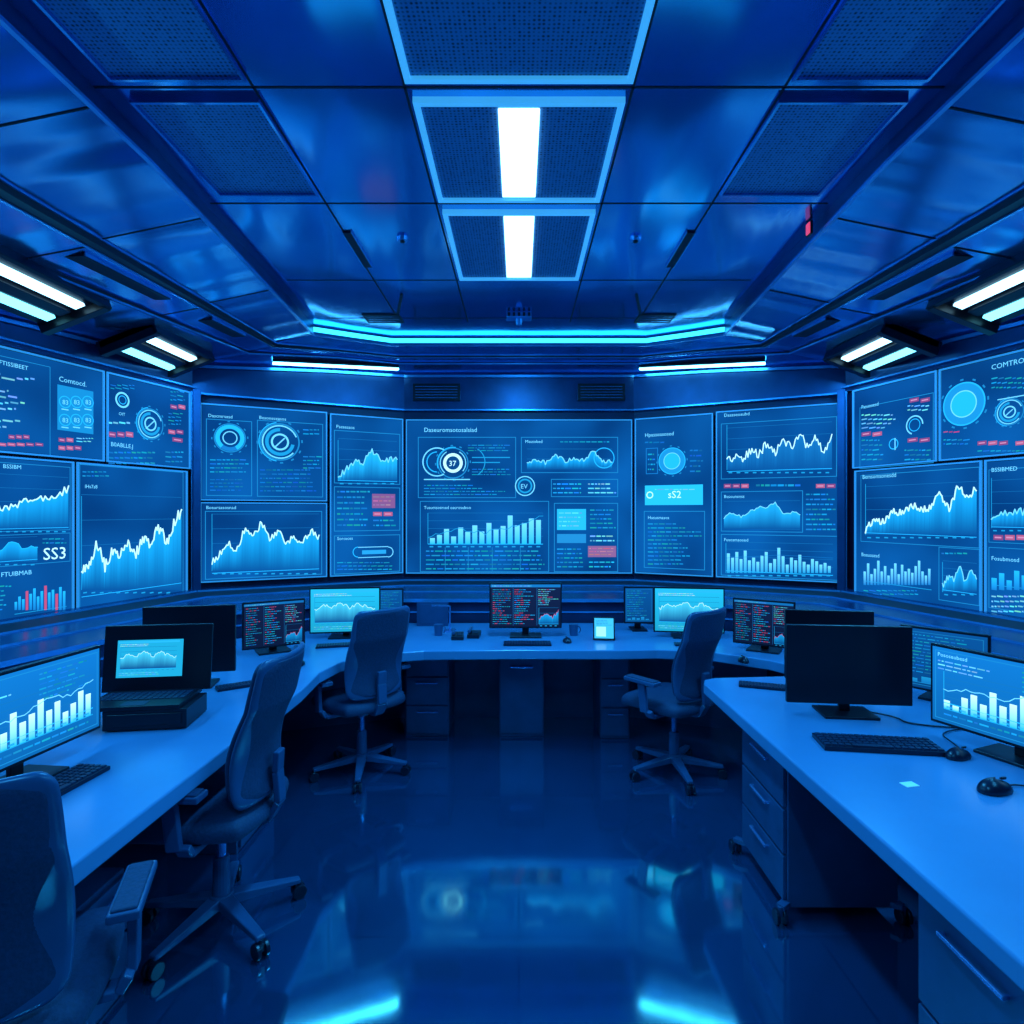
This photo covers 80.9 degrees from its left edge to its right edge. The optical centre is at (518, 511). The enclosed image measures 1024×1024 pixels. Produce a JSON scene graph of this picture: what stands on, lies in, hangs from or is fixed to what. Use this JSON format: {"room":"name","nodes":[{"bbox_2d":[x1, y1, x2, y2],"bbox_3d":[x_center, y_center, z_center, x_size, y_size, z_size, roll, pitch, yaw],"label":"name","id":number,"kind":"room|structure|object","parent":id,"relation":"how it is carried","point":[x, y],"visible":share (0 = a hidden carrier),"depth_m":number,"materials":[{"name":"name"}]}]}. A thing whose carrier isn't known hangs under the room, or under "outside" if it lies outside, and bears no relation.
{"room":"control room","nodes":[
{"label":"control room","id":0,"kind":"room"},
{"bbox_2d":[0,371,189,587],"bbox_3d":[-3.451,0.215,1.367,0.415,2.970,7.732,0,0,6],"label":"wall","id":1,"kind":"structure","parent":0,"point":[1,454],"depth_m":4.76,"materials":[{"name":"paint"}]},
{"bbox_2d":[0,456,74,619],"bbox_3d":[-3.217,0.185,3.610,0.052,1.060,1.070,0,0,15],"label":"wall screen","id":2,"kind":"object","parent":1,"relation":"attached to","point":[37,496],"visible":0.99,"depth_m":3.88,"materials":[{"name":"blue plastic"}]},
{"bbox_2d":[0,345,104,461],"bbox_3d":[-3.187,-0.693,3.718,0.052,0.655,1.295,0,0,15],"label":"wall screen","id":3,"kind":"object","parent":1,"relation":"attached to","point":[50,407],"visible":1,"depth_m":3.97,"materials":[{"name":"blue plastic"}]},
{"bbox_2d":[75,462,187,607],"bbox_3d":[-2.945,0.185,4.608,0.053,1.060,0.958,0,0,15],"label":"wall screen","id":4,"kind":"object","parent":1,"relation":"attached to","point":[131,523],"visible":0.97,"depth_m":4.53,"materials":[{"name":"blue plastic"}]},
{"bbox_2d":[105,371,190,468],"bbox_3d":[-2.912,-0.686,4.731,0.052,0.668,0.766,0,0,15],"label":"wall screen","id":5,"kind":"object","parent":1,"relation":"attached to","point":[147,423],"visible":1,"depth_m":4.67,"materials":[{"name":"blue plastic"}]},
{"bbox_2d":[97,717,921,1023],"bbox_3d":[0.000,1.725,1.850,8.000,0.050,8.900,0,0,0],"label":"floor","id":6,"kind":"structure","parent":0,"point":[498,879],"depth_m":2.58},
{"bbox_2d":[0,771,156,1023],"bbox_3d":[-1.324,1.134,1.509,0.675,1.132,0.658,0,0,-22],"label":"office chair","id":7,"kind":"object","parent":6,"relation":"on","point":[58,961],"visible":1,"depth_m":1.39,"materials":[{"name":"fabric"}]},
{"bbox_2d":[75,868,126,1023],"bbox_3d":[-1.607,1.480,2.005,0.486,0.440,0.250,0,0,0],"label":"base cabinet","id":8,"kind":"object","parent":6,"relation":"on","point":[99,888],"visible":0.13,"depth_m":2.03,"materials":[{"name":"metal"}]},
{"bbox_2d":[167,763,258,853],"bbox_3d":[-1.557,1.359,3.190,0.386,0.683,0.420,0,0,0],"label":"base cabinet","id":9,"kind":"object","parent":6,"relation":"on","point":[235,847],"visible":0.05,"depth_m":2.98,"materials":[{"name":"metal"}]},
{"bbox_2d":[127,641,306,980],"bbox_3d":[-1.240,1.134,2.480,0.658,1.132,0.675,0,0,2],"label":"office chair","id":10,"kind":"object","parent":6,"relation":"on","point":[231,803],"visible":0.95,"depth_m":2.35,"materials":[{"name":"fabric"}]},
{"bbox_2d":[309,605,410,792],"bbox_3d":[-1.037,1.151,3.937,0.638,1.099,0.655,0,0,44],"label":"office chair","id":11,"kind":"object","parent":6,"relation":"on","point":[374,664],"visible":0.99,"depth_m":3.76,"materials":[{"name":"fabric"}]},
{"bbox_2d":[0,623,783,886],"bbox_3d":[-0.141,1.325,3.370,4.998,0.750,3.540,0,0,0],"label":"curved desk","id":12,"kind":"object","parent":6,"relation":"on","point":[151,771],"visible":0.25,"depth_m":3.91,"materials":[{"name":"laminate"}]},
{"bbox_2d":[0,645,100,778],"bbox_3d":[-1.755,0.741,2.105,0.170,0.417,0.620,0,0,6],"label":"computer monitor","id":13,"kind":"object","parent":12,"relation":"on","point":[46,704],"visible":0.89,"depth_m":2.17,"materials":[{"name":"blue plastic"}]},
{"bbox_2d":[53,763,109,795],"bbox_3d":[-1.590,0.939,2.030,0.127,0.019,0.380,0,0,6],"label":"keyboard","id":14,"kind":"object","parent":12,"relation":"on","point":[73,777],"visible":0.38,"depth_m":2.12,"materials":[{"name":"plastic"}]},
{"bbox_2d":[102,692,206,731],"bbox_3d":[-1.640,0.902,2.718,0.340,0.085,0.245,0,0,-8],"label":"box","id":15,"kind":"object","parent":12,"relation":"on","point":[182,717],"depth_m":2.61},
{"bbox_2d":[101,623,213,711],"bbox_3d":[-1.703,0.699,2.740,0.480,0.319,0.300,0,0,-8],"label":"laptop","id":16,"kind":"object","parent":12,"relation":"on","point":[159,666],"visible":0.99,"depth_m":2.85,"materials":[{"name":"black plastic"}]},
{"bbox_2d":[142,604,235,688],"bbox_3d":[-1.789,0.729,3.284,0.460,0.442,0.170,0,0,-12],"label":"computer monitor","id":17,"kind":"object","parent":12,"relation":"on","point":[223,617],"visible":0.36,"depth_m":3.27,"materials":[{"name":"black plastic"}]},
{"bbox_2d":[215,680,250,691],"bbox_3d":[-1.500,0.942,3.280,0.280,0.014,0.093,0,0,-35],"label":"keyboard","id":18,"kind":"object","parent":12,"relation":"on","point":[244,684],"visible":0.57,"depth_m":3.23,"materials":[{"name":"plastic"}]},
{"bbox_2d":[242,598,304,655],"bbox_3d":[-1.675,0.773,4.088,0.400,0.352,0.170,0,0,-33],"label":"computer monitor","id":19,"kind":"object","parent":12,"relation":"on","point":[268,627],"visible":0.98,"depth_m":4.05,"materials":[{"name":"black plastic"}]},
{"bbox_2d":[315,642,349,648],"bbox_3d":[-1.280,0.941,4.250,0.300,0.015,0.100,0,0,-15],"label":"keyboard","id":20,"kind":"object","parent":12,"relation":"on","point":[344,644],"visible":0.75,"depth_m":4.22,"materials":[{"name":"plastic"}]},
{"bbox_2d":[309,586,380,639],"bbox_3d":[-1.316,0.758,4.565,0.520,0.382,0.170,0,0,-8],"label":"computer monitor","id":21,"kind":"object","parent":12,"relation":"on","point":[333,610],"visible":0.79,"depth_m":4.51,"materials":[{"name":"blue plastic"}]},
{"bbox_2d":[381,588,403,609],"bbox_3d":[-1.064,0.788,4.965,0.220,0.322,0.170,0,0,-5],"label":"computer monitor","id":22,"kind":"object","parent":12,"relation":"on","point":[390,597],"visible":0.44,"depth_m":4.92,"materials":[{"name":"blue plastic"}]},
{"bbox_2d":[417,602,447,625],"bbox_3d":[-0.720,0.850,4.998,0.260,0.200,0.023,0,0,0],"label":"divider panel","id":23,"kind":"object","parent":12,"relation":"on","point":[427,615],"visible":1,"depth_m":4.99,"materials":[{"name":"metal"}]},
{"bbox_2d":[434,623,445,635],"bbox_3d":[-0.616,0.907,4.623,0.082,0.086,0.071,0,0,-36],"label":"coffee mug","id":24,"kind":"object","parent":12,"relation":"on","point":[438,628],"visible":1,"depth_m":4.59,"materials":[{"name":"ceramic"}]},
{"bbox_2d":[431,605,455,631],"bbox_3d":[-0.597,0.842,4.780,0.192,0.216,0.099,0,0,0],"label":"desk lamp","id":25,"kind":"object","parent":12,"relation":"on","point":[449,606],"visible":0.85,"depth_m":4.77,"materials":[{"name":"metal"}]},
{"bbox_2d":[451,628,463,639],"bbox_3d":[-0.460,0.914,4.500,0.090,0.075,0.122,0,0,-5],"label":"desk phone","id":26,"kind":"object","parent":12,"relation":"on","point":[455,635],"visible":1,"depth_m":4.45,"materials":[{"name":"black plastic"}]},
{"bbox_2d":[467,626,480,638],"bbox_3d":[-0.340,0.914,4.560,0.090,0.075,0.122,0,0,5],"label":"desk phone","id":27,"kind":"object","parent":12,"relation":"on","point":[472,634],"visible":1,"depth_m":4.51,"materials":[{"name":"black plastic"}]},
{"bbox_2d":[489,583,561,637],"bbox_3d":[0.050,0.744,4.595,0.550,0.412,0.170,0,0,0],"label":"computer monitor","id":28,"kind":"object","parent":12,"relation":"on","point":[525,606],"visible":1,"depth_m":4.55,"materials":[{"name":"black plastic"}]},
{"bbox_2d":[503,641,551,645],"bbox_3d":[0.060,0.940,4.300,0.340,0.017,0.113,0,0,0],"label":"keyboard","id":29,"kind":"object","parent":12,"relation":"on","point":[506,643],"visible":1,"depth_m":4.25,"materials":[{"name":"plastic"}]},
{"bbox_2d":[569,623,580,635],"bbox_3d":[0.424,0.907,4.623,0.082,0.086,0.071,0,0,-36],"label":"coffee mug","id":30,"kind":"object","parent":12,"relation":"on","point":[573,628],"visible":1,"depth_m":4.59,"materials":[{"name":"ceramic"}]},
{"bbox_2d":[593,617,614,639],"bbox_3d":[0.633,0.868,4.475,0.160,0.171,0.109,0,0,6],"label":"tablet","id":31,"kind":"object","parent":12,"relation":"on","point":[603,627],"visible":1,"depth_m":4.44,"materials":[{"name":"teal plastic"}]},
{"bbox_2d":[624,586,652,631],"bbox_3d":[0.960,0.773,4.845,0.240,0.352,0.170,0,0,0],"label":"computer monitor","id":32,"kind":"object","parent":12,"relation":"on","point":[638,600],"visible":0.93,"depth_m":4.80,"materials":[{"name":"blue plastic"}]},
{"bbox_2d":[653,586,724,638],"bbox_3d":[1.286,0.758,4.565,0.520,0.382,0.170,0,0,8],"label":"computer monitor","id":33,"kind":"object","parent":12,"relation":"on","point":[672,606],"visible":0.81,"depth_m":4.53,"materials":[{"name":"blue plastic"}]},
{"bbox_2d":[733,597,795,654],"bbox_3d":[1.685,0.773,4.118,0.400,0.352,0.170,0,0,33],"label":"computer monitor","id":34,"kind":"object","parent":12,"relation":"on","point":[759,623],"visible":0.91,"depth_m":4.09,"materials":[{"name":"black plastic"}]},
{"bbox_2d":[406,660,453,735],"bbox_3d":[-0.695,1.359,4.722,0.330,0.683,0.416,0,0,0],"label":"base cabinet","id":35,"kind":"object","parent":6,"relation":"on","point":[429,683],"visible":0.7,"depth_m":4.53,"materials":[{"name":"metal"}]},
{"bbox_2d":[499,659,543,735],"bbox_3d":[0.020,1.359,4.722,0.340,0.683,0.416,0,0,0],"label":"base cabinet","id":36,"kind":"object","parent":6,"relation":"on","point":[521,681],"visible":0.85,"depth_m":4.53,"materials":[{"name":"metal"}]},
{"bbox_2d":[593,659,629,737],"bbox_3d":[0.720,1.359,4.697,0.220,0.683,0.466,0,0,0],"label":"base cabinet","id":37,"kind":"object","parent":6,"relation":"on","point":[611,717],"visible":0.67,"depth_m":4.48,"materials":[{"name":"metal"}]},
{"bbox_2d":[621,607,727,794],"bbox_3d":[1.004,1.151,3.917,0.655,1.099,0.638,0,0,-40],"label":"office chair","id":38,"kind":"object","parent":6,"relation":"on","point":[684,696],"visible":0.96,"depth_m":3.72,"materials":[{"name":"fabric"}]},
{"bbox_2d":[728,729,913,924],"bbox_3d":[1.335,1.370,2.740,0.556,0.660,0.580,0,0,0],"label":"pedestal","id":39,"kind":"object","parent":6,"relation":"on","point":[811,858],"visible":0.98,"depth_m":2.50,"materials":[{"name":"metal"}]},
{"bbox_2d":[704,676,1023,990],"bbox_3d":[1.812,1.325,2.025,1.575,0.750,3.049,0,0,0],"label":"desk","id":40,"kind":"object","parent":6,"relation":"on","point":[959,847],"visible":0.61,"depth_m":1.98,"materials":[{"name":"laminate"}]},
{"bbox_2d":[739,680,784,690],"bbox_3d":[1.340,0.942,3.250,0.280,0.014,0.093,0,0,20],"label":"keyboard","id":41,"kind":"object","parent":40,"relation":"on","point":[747,684],"visible":0.84,"depth_m":3.24,"materials":[{"name":"plastic"}]},
{"bbox_2d":[784,609,873,676],"bbox_3d":[1.636,0.734,3.195,0.440,0.432,0.170,0,0,8],"label":"computer monitor","id":42,"kind":"object","parent":40,"relation":"on","point":[791,616],"visible":0.12,"depth_m":3.15,"materials":[{"name":"black plastic"}]},
{"bbox_2d":[785,624,912,720],"bbox_3d":[1.535,0.739,2.825,0.555,0.422,0.170,0,0,6],"label":"computer monitor","id":43,"kind":"object","parent":40,"relation":"on","point":[843,666],"visible":1,"depth_m":2.78,"materials":[{"name":"black plastic"}]},
{"bbox_2d":[812,732,945,756],"bbox_3d":[1.450,0.937,2.430,0.450,0.023,0.150,0,0,8],"label":"keyboard","id":44,"kind":"object","parent":40,"relation":"on","point":[904,745],"visible":1,"depth_m":2.40,"materials":[{"name":"plastic"}]},
{"bbox_2d":[856,709,956,728],"bbox_3d":[1.761,0.942,2.713,0.421,0.012,0.070,0,0,34],"label":"cable","id":45,"kind":"object","parent":40,"relation":"on","point":[856,709],"visible":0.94,"depth_m":2.68,"materials":[{"name":"plastic"}]},
{"bbox_2d":[900,624,990,700],"bbox_3d":[2.155,0.768,3.029,0.170,0.362,0.380,0,0,-40],"label":"computer monitor","id":46,"kind":"object","parent":40,"relation":"on","point":[923,637],"visible":0.36,"depth_m":3.04,"materials":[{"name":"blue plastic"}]},
{"bbox_2d":[945,746,971,760],"bbox_3d":[1.700,0.927,2.320,0.115,0.041,0.065,0,0,-20],"label":"computer mouse","id":47,"kind":"object","parent":40,"relation":"on","point":[954,753],"visible":1,"depth_m":2.30,"materials":[{"name":"plastic"}]},
{"bbox_2d":[931,642,1023,768],"bbox_3d":[1.921,0.753,2.298,0.170,0.392,0.620,0,0,-23],"label":"computer monitor","id":48,"kind":"object","parent":40,"relation":"on","point":[980,693],"visible":1,"depth_m":2.38,"materials":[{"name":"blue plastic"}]},
{"bbox_2d":[976,776,1013,795],"bbox_3d":[1.620,0.924,2.040,0.131,0.047,0.074,0,0,-15],"label":"computer mouse","id":49,"kind":"object","parent":40,"relation":"on","point":[991,786],"visible":1,"depth_m":2.02,"materials":[{"name":"plastic"}]},
{"bbox_2d":[919,894,1023,1023],"bbox_3d":[1.417,1.356,1.455,0.666,0.688,0.430,0,0,0],"label":"base cabinet","id":50,"kind":"object","parent":6,"relation":"on","point":[958,984],"visible":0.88,"depth_m":1.51,"materials":[{"name":"metal"}]},
{"bbox_2d":[0,0,1023,374],"bbox_3d":[0.000,-1.380,1.780,7.300,0.440,8.560,0,0,0],"label":"ceiling","id":51,"kind":"structure","parent":0,"point":[355,145],"depth_m":3.03,"materials":[{"name":"metal"}]},
{"bbox_2d":[0,244,111,335],"bbox_3d":[-2.736,-1.215,3.085,0.433,0.248,1.270,0,0,0],"label":"light fixture","id":52,"kind":"object","parent":51,"relation":"attached to","point":[29,290],"depth_m":3.40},
{"bbox_2d":[65,252,171,299],"bbox_3d":[-2.314,-1.364,3.500,0.180,0.044,0.709,0,0,0],"label":"slot vent","id":53,"kind":"object","parent":51,"relation":"in","point":[87,260],"depth_m":3.44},
{"bbox_2d":[0,107,269,315],"bbox_3d":[-2.111,-1.405,2.625,1.024,0.236,2.958,0,0,0],"label":"joint","id":54,"kind":"structure","parent":51,"relation":"attached to","point":[84,108],"depth_m":3.10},
{"bbox_2d":[32,0,245,81],"bbox_3d":[-1.250,-1.588,1.750,0.500,0.024,0.900,0,0,0],"label":"ceiling panel","id":55,"kind":"object","parent":51,"relation":"attached to","point":[125,40],"depth_m":2.01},
{"bbox_2d":[96,324,214,377],"bbox_3d":[-2.736,-1.215,4.580,0.433,0.248,0.800,0,0,0],"label":"light fixture","id":56,"kind":"object","parent":51,"relation":"attached to","point":[153,346],"visible":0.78,"depth_m":4.47,"materials":[{"name":"black plastic"}]},
{"bbox_2d":[198,317,245,336],"bbox_3d":[-2.240,-1.392,4.527,0.129,0.037,0.456,0,0,4],"label":"ceiling vent","id":57,"kind":"object","parent":51,"relation":"in","point":[212,322],"visible":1,"depth_m":4.48,"materials":[{"name":"metal"}]},
{"bbox_2d":[129,96,318,196],"bbox_3d":[-1.250,-1.588,2.655,0.500,0.024,0.690,0,0,0],"label":"ceiling panel","id":58,"kind":"object","parent":51,"relation":"attached to","point":[234,144],"depth_m":2.58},
{"bbox_2d":[272,360,398,370],"bbox_3d":[-1.690,-1.368,5.610,1.137,0.094,0.080,0,0,-26],"label":"strip light","id":59,"kind":"object","parent":51,"relation":"attached to","point":[275,362],"visible":1,"depth_m":5.57,"materials":[{"name":"white plastic"}]},
{"bbox_2d":[341,230,372,267],"bbox_3d":[-0.980,-1.594,3.660,0.058,0.012,0.500,0,0,0],"label":"slot vent","id":60,"kind":"object","parent":51,"relation":"in","point":[349,236],"depth_m":3.62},
{"bbox_2d":[362,314,403,322],"bbox_3d":[-1.120,-1.595,4.950,0.300,0.011,0.220,0,0,0],"label":"ceiling vent","id":61,"kind":"object","parent":51,"relation":"attached to","point":[370,318],"depth_m":4.94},
{"bbox_2d":[396,235,407,242],"bbox_3d":[-0.680,-1.586,3.500,0.069,0.028,0.069,0,0,0],"label":"smoke detector","id":62,"kind":"object","parent":51,"relation":"attached to","point":[400,238],"visible":1,"depth_m":3.48,"materials":[{"name":"plastic"}]},
{"bbox_2d":[93,0,944,321],"bbox_3d":[0.000,-1.600,1.300,3.200,0.004,7.500,0,0,0],"label":"joint","id":63,"kind":"object","parent":51,"relation":"attached to","point":[252,86],"visible":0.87,"depth_m":2.26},
{"bbox_2d":[314,327,723,342],"bbox_3d":[0.000,-1.565,5.309,3.528,0.035,0.355,0,0,0],"label":"light strip","id":64,"kind":"object","parent":51,"relation":"attached to","point":[321,330],"visible":1,"depth_m":5.47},
{"bbox_2d":[413,96,624,202],"bbox_3d":[0.000,-1.588,2.685,0.820,0.024,0.750,0,0,0],"label":"frame","id":65,"kind":"object","parent":51,"relation":"attached to","point":[418,101],"visible":1,"depth_m":2.33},
{"bbox_2d":[421,107,616,197],"bbox_3d":[0.000,-1.588,2.685,0.772,0.020,0.702,0,0,0],"label":"ceiling light","id":66,"kind":"object","parent":65,"relation":"attached to","point":[464,142],"depth_m":2.63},
{"bbox_2d":[442,209,595,280],"bbox_3d":[0.000,-1.588,3.630,0.810,0.024,0.920,0,0,0],"label":"frame","id":67,"kind":"object","parent":51,"relation":"attached to","point":[446,212],"visible":0.98,"depth_m":3.19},
{"bbox_2d":[448,216,589,276],"bbox_3d":[0.000,-1.588,3.630,0.762,0.020,0.872,0,0,0],"label":"ceiling light","id":68,"kind":"object","parent":67,"relation":"attached to","point":[479,241],"depth_m":3.57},
{"bbox_2d":[383,0,654,83],"bbox_3d":[0.000,-1.588,1.745,0.840,0.024,0.930,0,0,0],"label":"grille","id":69,"kind":"object","parent":51,"relation":"in","point":[436,41],"depth_m":2.02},
{"bbox_2d":[506,312,531,325],"bbox_3d":[0.000,-1.555,4.848,0.200,0.090,0.123,0,0,0],"label":"ceiling sensor","id":70,"kind":"object","parent":51,"relation":"attached to","point":[518,317],"depth_m":4.79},
{"bbox_2d":[630,235,641,242],"bbox_3d":[0.680,-1.586,3.500,0.069,0.028,0.069,0,0,0],"label":"smoke detector","id":71,"kind":"object","parent":51,"relation":"attached to","point":[635,238],"visible":1,"depth_m":3.48,"materials":[{"name":"plastic"}]},
{"bbox_2d":[634,314,675,322],"bbox_3d":[1.120,-1.595,4.950,0.300,0.011,0.220,0,0,0],"label":"ceiling vent","id":72,"kind":"object","parent":51,"relation":"in","point":[643,318],"depth_m":4.94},
{"bbox_2d":[665,230,696,267],"bbox_3d":[0.980,-1.594,3.660,0.058,0.012,0.500,0,0,0],"label":"slot vent","id":73,"kind":"object","parent":51,"relation":"in","point":[688,236],"depth_m":3.62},
{"bbox_2d":[639,360,765,369],"bbox_3d":[1.690,-1.368,5.610,1.137,0.096,0.080,0,0,26],"label":"strip light","id":74,"kind":"object","parent":51,"relation":"attached to","point":[756,362],"visible":1,"depth_m":5.57,"materials":[{"name":"white plastic"}]},
{"bbox_2d":[806,220,812,237],"bbox_3d":[1.595,-1.558,3.300,0.018,0.075,0.055,0,0,0],"label":"indicator light","id":75,"kind":"object","parent":51,"relation":"attached to","point":[809,226],"visible":1,"depth_m":3.28,"materials":[{"name":"red plastic"}]},
{"bbox_2d":[719,96,908,196],"bbox_3d":[1.250,-1.588,2.655,0.500,0.024,0.690,0,0,0],"label":"ceiling panel","id":76,"kind":"object","parent":51,"relation":"attached to","point":[803,144],"depth_m":2.58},
{"bbox_2d":[792,317,840,336],"bbox_3d":[2.240,-1.392,4.527,0.129,0.038,0.456,0,0,-4],"label":"ceiling vent","id":77,"kind":"object","parent":51,"relation":"in","point":[825,322],"visible":1,"depth_m":4.48,"materials":[{"name":"metal"}]},
{"bbox_2d":[823,323,941,377],"bbox_3d":[2.736,-1.215,4.580,0.433,0.248,0.800,0,0,0],"label":"light fixture","id":78,"kind":"object","parent":51,"relation":"attached to","point":[883,346],"visible":0.88,"depth_m":4.47,"materials":[{"name":"black plastic"}]},
{"bbox_2d":[768,107,1023,315],"bbox_3d":[2.111,-1.405,2.625,1.024,0.236,2.958,0,0,0],"label":"ceiling seam","id":79,"kind":"structure","parent":51,"relation":"attached to","point":[951,108],"depth_m":3.10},
{"bbox_2d":[792,0,1005,81],"bbox_3d":[1.250,-1.588,1.750,0.500,0.024,0.900,0,0,0],"label":"ceiling panel","id":80,"kind":"object","parent":51,"relation":"attached to","point":[860,40],"depth_m":2.01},
{"bbox_2d":[866,252,972,299],"bbox_3d":[2.314,-1.364,3.500,0.180,0.044,0.709,0,0,0],"label":"slot vent","id":81,"kind":"object","parent":51,"relation":"in","point":[950,260],"depth_m":3.44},
{"bbox_2d":[926,251,1023,335],"bbox_3d":[2.736,-1.215,3.085,0.433,0.248,1.270,0,0,0],"label":"light fixture","id":82,"kind":"object","parent":51,"relation":"attached to","point":[996,297],"depth_m":3.46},
{"bbox_2d":[0,577,1023,676],"bbox_3d":[0.000,1.177,1.780,7.300,1.045,8.560,0,0,0],"label":"wall ledge","id":83,"kind":"object","parent":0,"point":[26,639],"visible":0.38,"depth_m":4.82,"materials":[{"name":"metal"}]},
{"bbox_2d":[201,396,836,586],"bbox_3d":[0.000,0.160,5.625,5.680,3.080,0.870,0,0,0],"label":"screen frame","id":84,"kind":"structure","parent":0,"point":[403,415],"depth_m":5.89,"materials":[{"name":"paint"}]},
{"bbox_2d":[190,389,200,591],"bbox_3d":[-2.767,-0.180,5.129,0.064,1.720,0.100,0,0,-42],"label":"trim","id":85,"kind":"structure","parent":84,"relation":"attached to","point":[195,471],"depth_m":5.09,"materials":[{"name":"metal"}]},
{"bbox_2d":[201,502,326,582],"bbox_3d":[-2.285,0.263,5.422,1.056,0.695,0.052,0,0,-27],"label":"wall screen","id":86,"kind":"object","parent":84,"relation":"attached to","point":[241,541],"visible":0.98,"depth_m":5.39,"materials":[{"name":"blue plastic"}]},
{"bbox_2d":[201,403,326,500],"bbox_3d":[-2.285,-0.520,5.422,1.056,0.840,0.052,0,0,-27],"label":"wall screen","id":87,"kind":"object","parent":84,"relation":"attached to","point":[249,453],"visible":1,"depth_m":5.39,"materials":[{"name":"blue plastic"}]},
{"bbox_2d":[329,413,402,576],"bbox_3d":[-1.479,-0.160,5.842,0.708,1.540,0.052,0,0,-28],"label":"wall screen","id":88,"kind":"object","parent":84,"relation":"attached to","point":[366,452],"visible":1,"depth_m":5.82,"materials":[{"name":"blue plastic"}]},
{"bbox_2d":[413,384,459,400],"bbox_3d":[-0.825,-1.200,6.016,0.470,0.170,0.047,0,0,0],"label":"air vent","id":89,"kind":"object","parent":84,"relation":"in","point":[421,392],"visible":1,"depth_m":6.00,"materials":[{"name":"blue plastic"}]},
{"bbox_2d":[0,317,1023,408],"bbox_3d":[0.000,-1.190,1.780,7.300,0.310,8.561,0,0,0],"label":"trim","id":90,"kind":"structure","parent":84,"relation":"attached to","point":[388,392],"depth_m":5.58,"materials":[{"name":"metal"}]},
{"bbox_2d":[0,14,1023,346],"bbox_3d":[0.000,-1.520,1.500,3.540,0.014,8.000,0,0,0],"label":"trim","id":91,"kind":"structure","parent":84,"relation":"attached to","point":[4,23],"depth_m":2.66,"materials":[{"name":"metal"}]},
{"bbox_2d":[0,198,1023,357],"bbox_3d":[0.000,-1.413,1.597,4.614,0.117,8.194,0,0,0],"label":"trim","id":92,"kind":"structure","parent":84,"relation":"attached to","point":[1,200],"depth_m":3.73,"materials":[{"name":"metal"}]},
{"bbox_2d":[0,177,1023,355],"bbox_3d":[0.000,-1.440,1.585,4.450,0.092,8.171,0,0,0],"label":"trim","id":93,"kind":"structure","parent":84,"relation":"attached to","point":[1,179],"depth_m":3.74,"materials":[{"name":"metal"}]},
{"bbox_2d":[0,336,1023,388],"bbox_3d":[0.000,-1.071,1.344,7.300,0.013,7.691,0,0,0],"label":"trim","id":94,"kind":"structure","parent":84,"relation":"attached to","point":[1,338],"depth_m":4.27,"materials":[{"name":"metal"}]},
{"bbox_2d":[406,419,631,573],"bbox_3d":[0.000,-0.155,6.017,2.260,1.540,0.052,0,0,0],"label":"wall screen","id":95,"kind":"object","parent":84,"relation":"attached to","point":[484,496],"visible":1,"depth_m":6.00,"materials":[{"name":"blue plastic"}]},
{"bbox_2d":[59,276,978,364],"bbox_3d":[0.000,-1.347,1.651,5.393,0.177,8.302,0,0,0],"label":"trim","id":96,"kind":"structure","parent":84,"relation":"attached to","point":[64,279],"depth_m":5.08,"materials":[{"name":"metal"}]},
{"bbox_2d":[201,393,836,411],"bbox_3d":[0.000,-1.022,5.598,5.680,0.015,0.923,0,0,0],"label":"trim","id":97,"kind":"structure","parent":84,"relation":"attached to","point":[202,394],"depth_m":5.83,"materials":[{"name":"metal"}]},
{"bbox_2d":[578,384,624,400],"bbox_3d":[0.825,-1.200,6.016,0.470,0.170,0.047,0,0,0],"label":"air vent","id":98,"kind":"object","parent":84,"relation":"in","point":[586,392],"visible":1,"depth_m":6.00,"materials":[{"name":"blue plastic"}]},
{"bbox_2d":[635,413,713,576],"bbox_3d":[1.499,-0.160,5.831,0.754,1.540,0.052,0,0,28],"label":"wall screen","id":99,"kind":"object","parent":84,"relation":"attached to","point":[674,455],"visible":1,"depth_m":5.80,"materials":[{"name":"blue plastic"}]},
{"bbox_2d":[716,403,836,582],"bbox_3d":[2.318,-0.165,5.405,1.041,1.550,0.052,0,0,27],"label":"wall screen","id":100,"kind":"object","parent":84,"relation":"attached to","point":[776,467],"visible":0.98,"depth_m":5.38,"materials":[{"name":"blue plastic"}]},
{"bbox_2d":[837,389,847,591],"bbox_3d":[2.767,-0.180,5.129,0.064,1.720,0.100,0,0,42],"label":"trim","id":101,"kind":"structure","parent":84,"relation":"attached to","point":[842,395],"depth_m":5.09,"materials":[{"name":"metal"}]},
{"bbox_2d":[848,391,1023,588],"bbox_3d":[3.451,0.215,1.367,0.415,2.970,7.732,0,0,-6],"label":"wall","id":102,"kind":"structure","parent":0,"point":[850,470],"depth_m":5.15,"materials":[{"name":"paint"}]},
{"bbox_2d":[852,370,939,468],"bbox_3d":[2.924,-0.688,4.685,0.052,0.665,0.756,0,0,-15],"label":"wall screen","id":103,"kind":"object","parent":102,"relation":"attached to","point":[896,422],"visible":1,"depth_m":4.64,"materials":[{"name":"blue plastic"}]},
{"bbox_2d":[854,460,983,610],"bbox_3d":[2.969,0.185,4.520,0.052,1.060,1.056,0,0,-15],"label":"wall screen","id":104,"kind":"object","parent":102,"relation":"attached to","point":[919,530],"visible":0.97,"depth_m":4.42,"materials":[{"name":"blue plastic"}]},
{"bbox_2d":[939,349,1023,460],"bbox_3d":[3.193,-0.693,3.698,0.052,0.655,1.253,0,0,-15],"label":"wall screen","id":105,"kind":"object","parent":102,"relation":"attached to","point":[981,401],"visible":1,"depth_m":4.00,"materials":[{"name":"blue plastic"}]},
{"bbox_2d":[984,457,1023,616],"bbox_3d":[3.235,0.185,3.542,0.052,1.060,0.931,0,0,-15],"label":"wall screen","id":106,"kind":"object","parent":102,"relation":"attached to","point":[1003,478],"visible":0.99,"depth_m":3.87,"materials":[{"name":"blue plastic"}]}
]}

